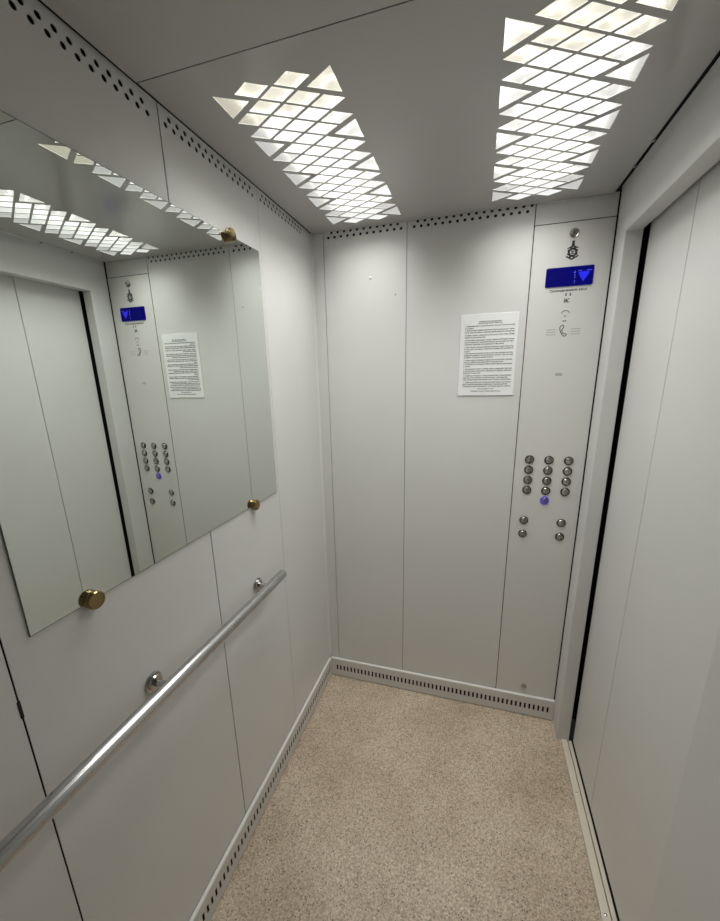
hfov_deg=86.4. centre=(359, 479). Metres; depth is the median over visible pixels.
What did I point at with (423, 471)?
wall
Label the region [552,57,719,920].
door frame
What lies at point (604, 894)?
door sill
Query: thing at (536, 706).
baseboard
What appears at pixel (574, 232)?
switch
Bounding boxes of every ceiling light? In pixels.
[194,22,397,218]
[492,0,676,194]
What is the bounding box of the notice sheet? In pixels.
[458,312,518,395]
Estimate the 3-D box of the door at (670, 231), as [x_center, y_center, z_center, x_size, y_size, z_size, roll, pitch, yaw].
[0.872,0.201,1.266,0.028,1.977,0.275,3,15,16]
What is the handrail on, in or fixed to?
attached to the wall at (145, 837)
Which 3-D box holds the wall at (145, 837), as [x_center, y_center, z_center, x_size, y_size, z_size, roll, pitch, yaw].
[-0.502,0.249,0.829,0.046,2.180,2.180,3,15,16]
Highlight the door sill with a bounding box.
[561,739,619,920]
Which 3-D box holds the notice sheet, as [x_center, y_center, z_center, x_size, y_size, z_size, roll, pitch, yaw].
[0.491,-0.475,1.472,0.206,0.299,0.003,3,15,16]
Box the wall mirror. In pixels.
[0,110,276,636]
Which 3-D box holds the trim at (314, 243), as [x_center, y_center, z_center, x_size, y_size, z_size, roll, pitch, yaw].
[-0.164,0.022,1.792,0.070,2.084,0.067,3,15,16]
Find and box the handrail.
[0,570,286,871]
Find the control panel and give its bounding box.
[496,216,616,699]
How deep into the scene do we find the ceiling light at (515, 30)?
0.80 m
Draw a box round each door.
[573,177,700,806]
[591,160,719,920]
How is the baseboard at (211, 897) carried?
attached to the wall at (145, 837)
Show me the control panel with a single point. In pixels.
(570, 269)
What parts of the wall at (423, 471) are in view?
wall panel, wall panel, wall panel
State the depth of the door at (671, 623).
0.93 m
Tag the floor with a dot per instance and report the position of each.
(390, 803)
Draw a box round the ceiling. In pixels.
[41,0,719,233]
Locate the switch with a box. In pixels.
[570,228,579,237]
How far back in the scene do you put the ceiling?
0.75 m
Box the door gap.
[575,221,651,724]
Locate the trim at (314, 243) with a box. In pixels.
[306,231,338,666]
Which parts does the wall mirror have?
clamp knob, clamp knob, clamp knob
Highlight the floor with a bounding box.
[210,674,601,920]
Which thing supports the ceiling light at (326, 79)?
attached to the ceiling
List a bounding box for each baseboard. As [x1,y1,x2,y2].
[189,657,331,920]
[331,656,554,719]
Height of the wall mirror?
0.817 m
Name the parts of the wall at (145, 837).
wall panel, wall panel, wall panel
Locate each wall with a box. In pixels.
[0,0,325,920]
[307,165,649,719]

